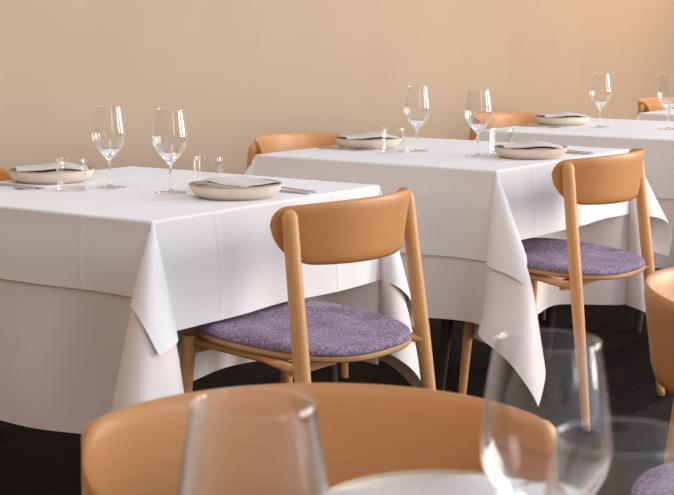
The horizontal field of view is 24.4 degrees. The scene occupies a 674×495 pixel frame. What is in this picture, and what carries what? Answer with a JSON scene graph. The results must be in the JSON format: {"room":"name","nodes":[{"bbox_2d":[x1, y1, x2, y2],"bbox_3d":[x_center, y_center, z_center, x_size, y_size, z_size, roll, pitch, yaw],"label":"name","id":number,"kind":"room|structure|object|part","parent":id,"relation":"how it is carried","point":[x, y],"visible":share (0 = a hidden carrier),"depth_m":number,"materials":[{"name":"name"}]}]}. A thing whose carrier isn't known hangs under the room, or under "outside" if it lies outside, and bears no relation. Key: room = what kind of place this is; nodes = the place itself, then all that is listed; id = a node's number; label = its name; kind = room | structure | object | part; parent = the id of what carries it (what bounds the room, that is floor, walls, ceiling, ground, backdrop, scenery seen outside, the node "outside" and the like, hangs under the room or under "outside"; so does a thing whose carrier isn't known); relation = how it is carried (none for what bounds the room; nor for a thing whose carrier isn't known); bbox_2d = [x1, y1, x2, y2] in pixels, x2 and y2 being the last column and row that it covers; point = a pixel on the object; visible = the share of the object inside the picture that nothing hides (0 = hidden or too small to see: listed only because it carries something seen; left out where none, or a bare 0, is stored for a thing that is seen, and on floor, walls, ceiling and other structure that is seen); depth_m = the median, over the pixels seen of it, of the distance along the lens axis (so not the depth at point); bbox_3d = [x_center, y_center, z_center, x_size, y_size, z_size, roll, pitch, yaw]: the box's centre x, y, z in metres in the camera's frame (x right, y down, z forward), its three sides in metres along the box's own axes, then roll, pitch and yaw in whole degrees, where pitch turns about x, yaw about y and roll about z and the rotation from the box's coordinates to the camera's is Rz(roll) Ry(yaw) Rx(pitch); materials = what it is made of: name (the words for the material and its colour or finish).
{"room":"restaurant dining room","nodes":[
{"label":"restaurant dining room","id":0,"kind":"room"},
{"bbox_2d":[0,0,673,174],"bbox_3d":[0.355,-1.637,7.627,0.150,3.400,19.000,6,11,35],"label":"wall","id":1,"kind":"structure","parent":0,"point":[239,71],"depth_m":6.82,"materials":[{"name":"paint"}]},
{"bbox_2d":[0,268,673,494],"bbox_3d":[3.000,0.360,6.122,20.000,0.100,20.000,0,9,0],"label":"floor","id":2,"kind":"structure","parent":0,"point":[33,461],"depth_m":4.99,"materials":[{"name":"black wood"}]},
{"bbox_2d":[0,167,13,180],"bbox_3d":[-1.001,0.188,4.284,0.489,0.793,0.557,6,11,35],"label":"dining chair","id":3,"kind":"object","parent":2,"relation":"on","point":[4,174],"visible":0.12,"depth_m":4.48,"materials":[{"name":"brown wood"}]},
{"bbox_2d":[180,187,435,392],"bbox_3d":[-0.075,0.257,3.786,0.489,0.806,0.557,6,11,35],"label":"dining chair","id":4,"kind":"object","parent":2,"relation":"on","point":[307,336],"visible":0.91,"depth_m":3.61,"materials":[{"name":"brown wood"}]},
{"bbox_3d":[-0.369,0.434,3.774,0.065,0.457,0.035,1,9,5],"label":"leg","id":5,"kind":"part","parent":4,"relation":"part of","materials":[{"name":"brown wood"}]},
{"bbox_3d":[-0.239,0.208,3.897,0.022,0.045,0.380,6,11,35],"label":"rail","id":6,"kind":"part","parent":4,"relation":"part of","materials":[{"name":"brown wood"}]},
{"bbox_3d":[-0.201,0.253,3.623,0.393,0.045,0.049,8,12,43],"label":"rail","id":7,"kind":"part","parent":4,"relation":"part of","materials":[{"name":"brown wood"}]},
{"bbox_3d":[-0.134,0.385,4.099,0.035,0.457,0.065,-4,9,-24],"label":"leg","id":8,"kind":"part","parent":4,"relation":"part of","materials":[{"name":"brown wood"}]},
{"bbox_3d":[-0.077,0.311,3.483,0.038,0.788,0.128,-7,11,-38],"label":"leg","id":9,"kind":"part","parent":4,"relation":"part of","materials":[{"name":"brown wood"}]},
{"bbox_3d":[-0.072,0.208,3.776,0.480,0.046,0.460,6,11,35],"label":"seat","id":10,"kind":"part","parent":4,"relation":"part of","materials":[{"name":"brown wood"}]},
{"bbox_2d":[199,300,410,356],"bbox_3d":[-0.072,0.191,3.774,0.480,0.050,0.460,6,11,35],"label":"seat cushion","id":11,"kind":"object","parent":4,"relation":"on","point":[333,330],"depth_m":3.69,"materials":[{"name":"fabric"}]},
{"bbox_3d":[0.016,0.253,3.720,0.020,0.030,0.430,6,11,35],"label":"rail","id":12,"kind":"part","parent":4,"relation":"part of","materials":[{"name":"brown wood"}]},
{"bbox_3d":[0.053,-0.053,3.646,0.148,0.151,0.500,6,11,35],"label":"backrest","id":13,"kind":"part","parent":4,"relation":"part of","materials":[{"name":"brown wood"}]},
{"bbox_3d":[0.036,0.203,3.950,0.393,0.045,0.049,4,10,27],"label":"rail","id":14,"kind":"part","parent":4,"relation":"part of","materials":[{"name":"brown wood"}]},
{"bbox_3d":[0.215,0.250,3.887,0.128,0.788,0.038,3,9,19],"label":"leg","id":15,"kind":"part","parent":4,"relation":"part of","materials":[{"name":"brown wood"}]},
{"bbox_2d":[81,383,557,494],"bbox_3d":[-0.019,0.586,1.602,0.557,0.806,0.489,0,9,0],"label":"dining chair","id":16,"kind":"object","parent":2,"relation":"on","point":[366,429],"visible":0.86,"depth_m":1.74,"materials":[{"name":"brown wood"}]},
{"bbox_3d":[-0.270,0.568,1.779,0.038,0.788,0.128,-3,9,-16],"label":"leg","id":17,"kind":"part","parent":16,"relation":"part of","materials":[{"name":"brown wood"}]},
{"bbox_3d":[0.232,0.568,1.779,0.038,0.788,0.128,3,9,16],"label":"leg","id":18,"kind":"part","parent":16,"relation":"part of","materials":[{"name":"brown wood"}]},
{"bbox_2d":[246,132,416,377],"bbox_3d":[-0.037,0.002,5.513,0.489,0.793,0.557,6,11,35],"label":"dining chair","id":19,"kind":"object","parent":2,"relation":"on","point":[283,141],"visible":0.23,"depth_m":5.62,"materials":[{"name":"brown wood"}]},
{"bbox_3d":[-0.328,0.026,5.415,0.128,0.775,0.038,3,9,19],"label":"leg","id":20,"kind":"part","parent":19,"relation":"part of","materials":[{"name":"brown wood"}]},
{"bbox_3d":[-0.166,-0.330,5.556,0.148,0.149,0.500,6,11,35],"label":"backrest","id":21,"kind":"part","parent":19,"relation":"part of","materials":[{"name":"brown wood"}]},
{"bbox_3d":[0.021,0.214,5.252,0.035,0.450,0.065,-4,9,-24],"label":"leg","id":22,"kind":"part","parent":19,"relation":"part of","materials":[{"name":"brown wood"}]},
{"bbox_2d":[328,305,556,390],"bbox_3d":[0.366,0.055,5.305,0.898,0.752,0.898,6,11,35],"label":"dining table","id":23,"kind":"object","parent":2,"relation":"on","point":[446,324],"visible":0.16,"depth_m":4.93,"materials":[{"name":"brown wood"}]},
{"bbox_3d":[-0.036,0.092,5.164,0.041,0.719,0.107,-8,12,-43],"label":"leg","id":24,"kind":"part","parent":23,"relation":"part of","materials":[{"name":"black metal"}]},
{"bbox_3d":[0.360,0.134,4.886,0.106,0.718,0.051,6,11,35],"label":"leg","id":25,"kind":"part","parent":23,"relation":"part of","materials":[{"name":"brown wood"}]},
{"bbox_2d":[254,168,645,405],"bbox_3d":[0.379,0.033,5.300,1.410,0.714,1.343,6,11,35],"label":"tablecloth","id":26,"kind":"object","parent":23,"relation":"on","point":[497,303],"visible":0.32,"depth_m":4.76,"materials":[{"name":"white fabric"}]},
{"bbox_2d":[243,137,671,283],"bbox_3d":[0.381,-0.136,5.305,1.214,0.392,1.249,6,11,35],"label":"tablecloth","id":27,"kind":"object","parent":26,"relation":"on","point":[476,208],"visible":0.63,"depth_m":4.80,"materials":[{"name":"white fabric"}]},
{"bbox_2d":[318,147,368,149],"bbox_3d":[0.021,-0.339,5.322,0.200,0.008,0.024,6,10,33],"label":"fork","id":28,"kind":"object","parent":27,"relation":"on","point":[318,147],"visible":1,"depth_m":5.32,"materials":[{"name":"silver metal"}]},
{"bbox_3d":[-0.010,-0.342,5.343,0.125,0.007,0.014,6,10,33],"label":"handle","id":29,"kind":"part","parent":28,"relation":"part of","materials":[{"name":"silver metal"}]},
{"bbox_2d":[323,146,374,149],"bbox_3d":[0.041,-0.341,5.349,0.216,0.006,0.017,6,11,35],"label":"table knife","id":30,"kind":"object","parent":27,"relation":"on","point":[323,146],"visible":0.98,"depth_m":5.35,"materials":[{"name":"silver metal"}]},
{"bbox_2d":[334,135,401,148],"bbox_3d":[0.108,-0.366,5.415,0.236,0.035,0.236,6,11,35],"label":"plate","id":31,"kind":"object","parent":27,"relation":"on","point":[392,142],"visible":0.77,"depth_m":5.32,"materials":[{"name":"beige ceramic"}]},
{"bbox_2d":[336,132,399,139],"bbox_3d":[0.106,-0.385,5.418,0.196,0.027,0.143,-3,9,-17],"label":"napkin","id":32,"kind":"object","parent":31,"relation":"on","point":[369,135],"visible":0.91,"depth_m":5.38,"materials":[{"name":"fabric"}]},
{"bbox_2d":[381,127,404,152],"bbox_3d":[0.187,-0.359,5.208,0.081,0.084,0.081,0,9,0],"label":"tumbler","id":33,"kind":"object","parent":27,"relation":"on","point":[386,150],"visible":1,"depth_m":5.21,"materials":[{"name":"clear glass"}]},
{"bbox_2d":[403,86,430,151],"bbox_3d":[0.270,-0.434,5.255,0.094,0.218,0.094,0,9,0],"label":"wine glass","id":34,"kind":"object","parent":27,"relation":"on","point":[416,123],"visible":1,"depth_m":5.25,"materials":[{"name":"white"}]},
{"bbox_3d":[0.270,-0.363,5.265,0.012,0.065,0.012,0,9,0],"label":"stem","id":35,"kind":"part","parent":34,"relation":"part of","materials":[{"name":"clear glass"}]},
{"bbox_2d":[403,86,430,129],"bbox_3d":[0.270,-0.468,5.250,0.094,0.148,0.094,0,9,0],"label":"bowl","id":36,"kind":"object","parent":34,"relation":"on","point":[416,123],"depth_m":5.24,"materials":[{"name":"clear glass"}]},
{"bbox_2d":[464,88,492,156],"bbox_3d":[0.460,-0.406,5.072,0.094,0.218,0.094,0,9,0],"label":"wine glass","id":37,"kind":"object","parent":27,"relation":"on","point":[478,128],"visible":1,"depth_m":5.06,"materials":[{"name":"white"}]},
{"bbox_3d":[0.460,-0.336,5.082,0.012,0.065,0.012,0,9,0],"label":"stem","id":38,"kind":"part","parent":37,"relation":"part of","materials":[{"name":"clear glass"}]},
{"bbox_2d":[464,88,492,134],"bbox_3d":[0.460,-0.441,5.066,0.094,0.148,0.094,0,9,0],"label":"bowl","id":39,"kind":"object","parent":37,"relation":"on","point":[478,128],"depth_m":5.06,"materials":[{"name":"clear glass"}]},
{"bbox_2d":[489,127,513,153],"bbox_3d":[0.544,-0.353,5.172,0.081,0.084,0.081,0,9,0],"label":"tumbler","id":40,"kind":"object","parent":27,"relation":"on","point":[493,151],"visible":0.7,"depth_m":5.17,"materials":[{"name":"clear glass"}]},
{"bbox_2d":[494,143,567,159],"bbox_3d":[0.627,-0.310,5.048,0.236,0.035,0.236,6,11,35],"label":"plate","id":41,"kind":"object","parent":27,"relation":"on","point":[526,154],"visible":0.83,"depth_m":4.96,"materials":[{"name":"beige ceramic"}]},
{"bbox_2d":[498,141,564,151],"bbox_3d":[0.627,-0.329,5.051,0.196,0.027,0.143,0,9,-3],"label":"napkin","id":42,"kind":"object","parent":41,"relation":"on","point":[533,144],"visible":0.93,"depth_m":5.01,"materials":[{"name":"fabric"}]},
{"bbox_2d":[566,151,590,153],"bbox_3d":[0.749,-0.320,5.208,0.216,0.006,0.017,6,10,35],"label":"table knife","id":43,"kind":"object","parent":27,"relation":"on","point":[566,151],"visible":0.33,"depth_m":5.16,"materials":[{"name":"silver metal"}]},
{"bbox_3d":[0.768,0.049,5.450,0.041,0.719,0.107,-8,12,-43],"label":"leg","id":44,"kind":"part","parent":23,"relation":"part of","materials":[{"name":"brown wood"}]},
{"bbox_2d":[469,112,537,139],"bbox_3d":[0.821,-0.167,6.636,0.489,0.793,0.557,6,11,35],"label":"dining chair","id":45,"kind":"object","parent":2,"relation":"on","point":[499,119],"visible":0.19,"depth_m":6.78,"materials":[{"name":"brown wood"}]},
{"bbox_3d":[0.530,-0.144,6.538,0.128,0.775,0.038,3,9,19],"label":"leg","id":46,"kind":"part","parent":45,"relation":"part of","materials":[{"name":"brown wood"}]},
{"bbox_3d":[0.692,-0.499,6.679,0.148,0.149,0.500,6,11,35],"label":"backrest","id":47,"kind":"part","parent":45,"relation":"part of","materials":[{"name":"brown wood"}]},
{"bbox_2d":[458,148,664,431],"bbox_3d":[0.704,0.091,4.879,0.489,0.806,0.557,6,11,35],"label":"dining chair","id":48,"kind":"object","parent":2,"relation":"on","point":[616,178],"visible":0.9,"depth_m":4.65,"materials":[{"name":"brown wood"}]},
{"bbox_3d":[0.410,0.269,4.867,0.065,0.457,0.035,1,9,5],"label":"leg","id":49,"kind":"part","parent":48,"relation":"part of","materials":[{"name":"brown wood"}]},
{"bbox_3d":[0.646,0.220,5.192,0.035,0.457,0.065,-4,9,-24],"label":"leg","id":50,"kind":"part","parent":48,"relation":"part of","materials":[{"name":"brown wood"}]},
{"bbox_3d":[0.579,0.087,4.716,0.393,0.045,0.049,8,12,43],"label":"rail","id":51,"kind":"part","parent":48,"relation":"part of","materials":[{"name":"brown wood"}]},
{"bbox_3d":[0.703,0.146,4.576,0.038,0.788,0.128,-7,11,-38],"label":"leg","id":52,"kind":"part","parent":48,"relation":"part of","materials":[{"name":"brown wood"}]},
{"bbox_3d":[0.795,0.088,4.813,0.020,0.030,0.430,6,11,35],"label":"rail","id":53,"kind":"part","parent":48,"relation":"part of","materials":[{"name":"brown wood"}]},
{"bbox_2d":[521,238,644,275],"bbox_3d":[0.708,0.026,4.867,0.480,0.050,0.460,6,11,35],"label":"seat cushion","id":54,"kind":"object","parent":48,"relation":"on","point":[545,256],"depth_m":4.79,"materials":[{"name":"fabric"}]},
{"bbox_3d":[0.708,0.043,4.870,0.480,0.046,0.460,6,11,35],"label":"seat","id":55,"kind":"part","parent":48,"relation":"part of","materials":[{"name":"brown wood"}]},
{"bbox_3d":[0.833,-0.218,4.739,0.148,0.151,0.500,6,11,35],"label":"backrest","id":56,"kind":"part","parent":48,"relation":"part of","materials":[{"name":"brown wood"}]},
{"bbox_3d":[0.995,0.085,4.980,0.128,0.788,0.038,3,9,19],"label":"leg","id":57,"kind":"part","parent":48,"relation":"part of","materials":[{"name":"brown wood"}]},
{"bbox_2d":[539,309,643,332],"bbox_3d":[1.201,-0.106,6.370,0.898,0.752,0.898,6,11,35],"label":"dining table","id":58,"kind":"object","parent":2,"relation":"on","point":[639,315],"visible":0.13,"depth_m":6.00,"materials":[{"name":"brown wood"}]},
{"bbox_3d":[0.799,-0.068,6.230,0.041,0.719,0.107,-8,12,-43],"label":"leg","id":59,"kind":"part","parent":58,"relation":"part of","materials":[{"name":"brown wood"}]},
{"bbox_3d":[1.194,-0.026,5.951,0.107,0.719,0.041,4,9,24],"label":"leg","id":60,"kind":"part","parent":58,"relation":"part of","materials":[{"name":"brown wood"}]},
{"bbox_2d":[653,198,673,267],"bbox_3d":[1.194,-0.172,6.370,1.367,0.626,1.350,6,11,35],"label":"tablecloth","id":61,"kind":"object","parent":58,"relation":"on","point":[667,205],"visible":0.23,"depth_m":5.79,"materials":[{"name":"white fabric"}]},
{"bbox_2d":[474,118,673,198],"bbox_3d":[1.200,-0.341,6.338,1.150,0.294,1.134,6,11,35],"label":"tablecloth","id":62,"kind":"object","parent":61,"relation":"on","point":[657,144],"visible":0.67,"depth_m":5.99,"materials":[{"name":"white fabric"}]},
{"bbox_2d":[519,125,563,127],"bbox_3d":[0.833,-0.495,6.356,0.200,0.008,0.024,6,10,33],"label":"fork","id":63,"kind":"object","parent":62,"relation":"on","point":[519,125],"visible":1,"depth_m":6.36,"materials":[{"name":"silver metal"}]},
{"bbox_2d":[534,115,590,125],"bbox_3d":[0.942,-0.534,6.530,0.236,0.035,0.236,6,11,35],"label":"plate","id":64,"kind":"object","parent":62,"relation":"on","point":[579,120],"visible":0.87,"depth_m":6.44,"materials":[{"name":"beige ceramic"}]},
{"bbox_2d":[536,112,588,117],"bbox_3d":[0.941,-0.553,6.533,0.196,0.027,0.143,-2,9,-11],"label":"napkin","id":65,"kind":"object","parent":64,"relation":"on","point":[560,114],"visible":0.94,"depth_m":6.49,"materials":[{"name":"fabric"}]},
{"bbox_2d":[589,73,612,127],"bbox_3d":[1.074,-0.600,6.355,0.094,0.218,0.094,0,9,0],"label":"wine glass","id":66,"kind":"object","parent":62,"relation":"on","point":[600,104],"visible":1,"depth_m":6.34,"materials":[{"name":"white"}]},
{"bbox_3d":[1.074,-0.529,6.365,0.012,0.065,0.012,0,9,0],"label":"stem","id":67,"kind":"part","parent":66,"relation":"part of","materials":[{"name":"clear glass"}]},
{"bbox_2d":[589,73,612,109],"bbox_3d":[1.074,-0.634,6.350,0.094,0.148,0.094,0,9,0],"label":"bowl","id":68,"kind":"object","parent":66,"relation":"on","point":[600,104],"depth_m":6.34,"materials":[{"name":"clear glass"}]},
{"bbox_2d":[657,74,673,129],"bbox_3d":[1.329,-0.583,6.246,0.094,0.218,0.094,0,9,0],"label":"wine glass","id":69,"kind":"object","parent":62,"relation":"on","point":[668,106],"visible":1,"depth_m":6.24,"materials":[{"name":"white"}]},
{"bbox_2d":[657,74,673,111],"bbox_3d":[1.329,-0.618,6.241,0.094,0.148,0.094,0,9,0],"label":"bowl","id":70,"kind":"object","parent":69,"relation":"on","point":[668,106],"depth_m":6.24,"materials":[{"name":"clear glass"}]},
{"bbox_3d":[1.329,-0.513,6.257,0.012,0.065,0.012,0,9,0],"label":"stem","id":71,"kind":"part","parent":69,"relation":"part of","materials":[{"name":"clear glass"}]},
{"bbox_2d":[631,267,673,494],"bbox_3d":[0.710,0.457,2.461,0.489,0.806,0.557,2,9,12],"label":"dining chair","id":72,"kind":"object","parent":2,"relation":"on","point":[659,285],"visible":1,"depth_m":2.41,"materials":[{"name":"brown wood"}]},
{"bbox_2d":[631,462,673,494],"bbox_3d":[0.706,0.391,2.452,0.480,0.050,0.460,2,9,12],"label":"seat cushion","id":73,"kind":"object","parent":72,"relation":"on","point":[659,480],"depth_m":2.54,"materials":[{"name":"fabric"}]},
{"bbox_3d":[0.555,0.128,2.445,0.148,0.151,0.500,2,9,12],"label":"backrest","id":74,"kind":"part","parent":72,"relation":"part of","materials":[{"name":"brown wood"}]},
{"bbox_3d":[0.588,0.423,2.742,0.128,0.788,0.038,5,10,28],"label":"leg","id":75,"kind":"part","parent":72,"relation":"part of","materials":[{"name":"brown wood"}]},
{"bbox_2d":[637,97,673,115],"bbox_3d":[1.739,-0.343,7.798,0.489,0.793,0.557,6,11,35],"label":"dining chair","id":76,"kind":"object","parent":2,"relation":"on","point":[644,104],"visible":0.27,"depth_m":7.91,"materials":[{"name":"brown wood"}]},
{"bbox_3d":[1.448,-0.319,7.699,0.128,0.775,0.038,3,9,19],"label":"leg","id":77,"kind":"part","parent":76,"relation":"part of","materials":[{"name":"brown wood"}]},
{"bbox_3d":[-0.521,0.223,4.190,0.898,0.752,0.898,6,11,35],"label":"dining table","id":78,"kind":"object","parent":2,"relation":"on","visible":0},
{"bbox_2d":[0,256,421,433],"bbox_3d":[-0.538,0.175,4.164,1.382,0.654,1.413,6,11,35],"label":"tablecloth","id":79,"kind":"object","parent":78,"relation":"on","point":[70,358],"visible":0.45,"depth_m":3.74,"materials":[{"name":"white fabric"}]},
{"bbox_2d":[0,166,413,355],"bbox_3d":[-0.511,0.044,4.176,1.148,0.410,1.191,6,11,35],"label":"tablecloth","id":80,"kind":"object","parent":79,"relation":"on","point":[184,260],"visible":0.79,"depth_m":3.72,"materials":[{"name":"white fabric"}]},
{"bbox_2d":[0,185,34,188],"bbox_3d":[-0.880,-0.164,4.163,0.200,0.008,0.024,6,10,33],"label":"fork","id":81,"kind":"object","parent":80,"relation":"on","point":[17,187],"visible":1,"depth_m":4.14,"materials":[{"name":"silver metal"}]},
{"bbox_2d":[0,183,43,187],"bbox_3d":[-0.861,-0.166,4.190,0.216,0.006,0.017,6,10,35],"label":"table knife","id":82,"kind":"object","parent":80,"relation":"on","point":[0,183],"visible":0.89,"depth_m":4.18,"materials":[{"name":"silver metal"}]},
{"bbox_2d":[8,165,93,183],"bbox_3d":[-0.793,-0.203,4.335,0.236,0.035,0.236,6,11,35],"label":"plate","id":83,"kind":"object","parent":80,"relation":"on","point":[64,177],"visible":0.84,"depth_m":4.24,"materials":[{"name":"beige ceramic"}]},
{"bbox_2d":[14,161,88,172],"bbox_3d":[-0.795,-0.222,4.338,0.196,0.027,0.143,-2,9,-14],"label":"napkin","id":84,"kind":"object","parent":83,"relation":"on","point":[61,166],"visible":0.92,"depth_m":4.30,"materials":[{"name":"fabric"}]},
{"bbox_2d":[56,157,86,190],"bbox_3d":[-0.699,-0.193,4.110,0.081,0.084,0.081,0,9,0],"label":"tumbler","id":85,"kind":"object","parent":80,"relation":"on","point":[62,188],"visible":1,"depth_m":4.11,"materials":[{"name":"clear glass"}]},
{"bbox_2d":[91,105,126,188],"bbox_3d":[-0.608,-0.268,4.159,0.094,0.218,0.094,0,9,0],"label":"wine glass","id":86,"kind":"object","parent":80,"relation":"on","point":[109,153],"visible":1,"depth_m":4.15,"materials":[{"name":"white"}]},
{"bbox_2d":[91,105,126,161],"bbox_3d":[-0.608,-0.303,4.153,0.094,0.148,0.094,0,9,0],"label":"bowl","id":87,"kind":"object","parent":86,"relation":"on","point":[109,153],"depth_m":4.14,"materials":[{"name":"clear glass"}]},
{"bbox_3d":[-0.608,-0.198,4.169,0.012,0.065,0.012,0,9,0],"label":"stem","id":88,"kind":"part","parent":86,"relation":"part of","materials":[{"name":"clear glass"}]},
{"bbox_2d":[152,108,187,193],"bbox_3d":[-0.432,-0.251,4.043,0.094,0.218,0.094,0,9,0],"label":"wine glass","id":89,"kind":"object","parent":80,"relation":"on","point":[170,157],"visible":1,"depth_m":4.04,"materials":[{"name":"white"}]},
{"bbox_2d":[152,108,187,165],"bbox_3d":[-0.432,-0.285,4.038,0.094,0.148,0.094,0,9,0],"label":"bowl","id":90,"kind":"object","parent":89,"relation":"on","point":[170,157],"depth_m":4.03,"materials":[{"name":"clear glass"}]},
{"bbox_3d":[-0.432,-0.180,4.053,0.012,0.065,0.012,0,9,0],"label":"stem","id":91,"kind":"part","parent":89,"relation":"part of","materials":[{"name":"clear glass"}]},
{"bbox_2d":[193,156,222,180],"bbox_3d":[-0.343,-0.200,4.157,0.081,0.084,0.081,0,9,0],"label":"tumbler","id":92,"kind":"object","parent":80,"relation":"on","point":[193,156],"visible":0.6,"depth_m":4.15,"materials":[{"name":"clear glass"}]},
{"bbox_2d":[189,178,281,200],"bbox_3d":[-0.257,-0.147,3.969,0.236,0.035,0.236,6,11,35],"label":"plate","id":93,"kind":"object","parent":80,"relation":"on","point":[210,192],"visible":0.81,"depth_m":3.88,"materials":[{"name":"beige ceramic"}]},
{"bbox_2d":[188,176,280,187],"bbox_3d":[-0.261,-0.165,3.962,0.143,0.027,0.196,-8,12,-44],"label":"napkin","id":94,"kind":"object","parent":93,"relation":"on","point":[235,181],"visible":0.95,"depth_m":3.93,"materials":[{"name":"fabric"}]},
{"bbox_2d":[279,189,310,193],"bbox_3d":[-0.158,-0.150,4.083,0.216,0.006,0.017,6,11,35],"label":"table knife","id":95,"kind":"object","parent":80,"relation":"on","point":[281,190],"visible":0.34,"depth_m":4.04,"materials":[{"name":"silver metal"}]},
{"bbox_2d":[281,187,316,191],"bbox_3d":[-0.138,-0.156,4.110,0.200,0.008,0.024,6,10,33],"label":"fork","id":96,"kind":"object","parent":80,"relation":"on","point":[281,187],"visible":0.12,"depth_m":4.08,"materials":[{"name":"silver metal"}]},
{"bbox_3d":[2.045,-0.271,7.463,0.898,0.752,0.898,6,11,35],"label":"dining table","id":97,"kind":"object","parent":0,"visible":0},
{"bbox_2d":[636,109,673,121],"bbox_3d":[2.045,-0.398,7.444,1.285,0.501,1.277,6,11,35],"label":"tablecloth","id":98,"kind":"object","parent":97,"relation":"on","point":[661,115],"visible":0.2,"depth_m":7.27,"materials":[{"name":"white fabric"}]},
{"bbox_3d":[0.030,0.686,1.120,0.898,0.752,0.898,0,9,0],"label":"dining table","id":99,"kind":"object","parent":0,"visible":0},
{"bbox_3d":[0.030,0.560,1.101,1.275,0.501,1.285,0,9,0],"label":"tablecloth","id":100,"kind":"object","parent":99,"relation":"on","visible":0},
{"bbox_2d":[177,387,329,494],"bbox_3d":[-0.052,0.209,0.982,0.098,0.229,0.098,0,9,0],"label":"wine glass","id":101,"kind":"object","parent":100,"relation":"on","point":[313,403],"visible":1,"depth_m":0.96,"materials":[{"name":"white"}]},
{"bbox_2d":[320,470,531,494],"bbox_3d":[0.095,0.247,1.377,0.236,0.035,0.236,0,9,0],"label":"plate","id":102,"kind":"object","parent":100,"relation":"on","point":[398,478],"visible":0.41,"depth_m":1.48,"materials":[{"name":"beige ceramic"}]},
{"bbox_2d":[330,474,532,494],"bbox_3d":[0.095,0.228,1.380,0.196,0.027,0.143,-1,9,-6],"label":"napkin","id":103,"kind":"object","parent":102,"relation":"on","point":[466,484],"visible":0.77,"depth_m":1.40,"materials":[{"name":"fabric"}]},
{"bbox_2d":[479,329,612,494],"bbox_3d":[0.155,0.181,1.165,0.098,0.229,0.098,0,9,0],"label":"wine glass","id":104,"kind":"object","parent":100,"relation":"on","point":[526,488],"visible":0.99,"depth_m":1.16,"materials":[{"name":"clear glass"}]},
{"bbox_2d":[544,418,671,494],"bbox_3d":[0.164,0.220,0.906,0.098,0.229,0.098,0,9,0],"label":"wine glass","id":105,"kind":"object","parent":100,"relation":"on","point":[556,436],"visible":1,"depth_m":0.89,"materials":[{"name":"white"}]}
]}

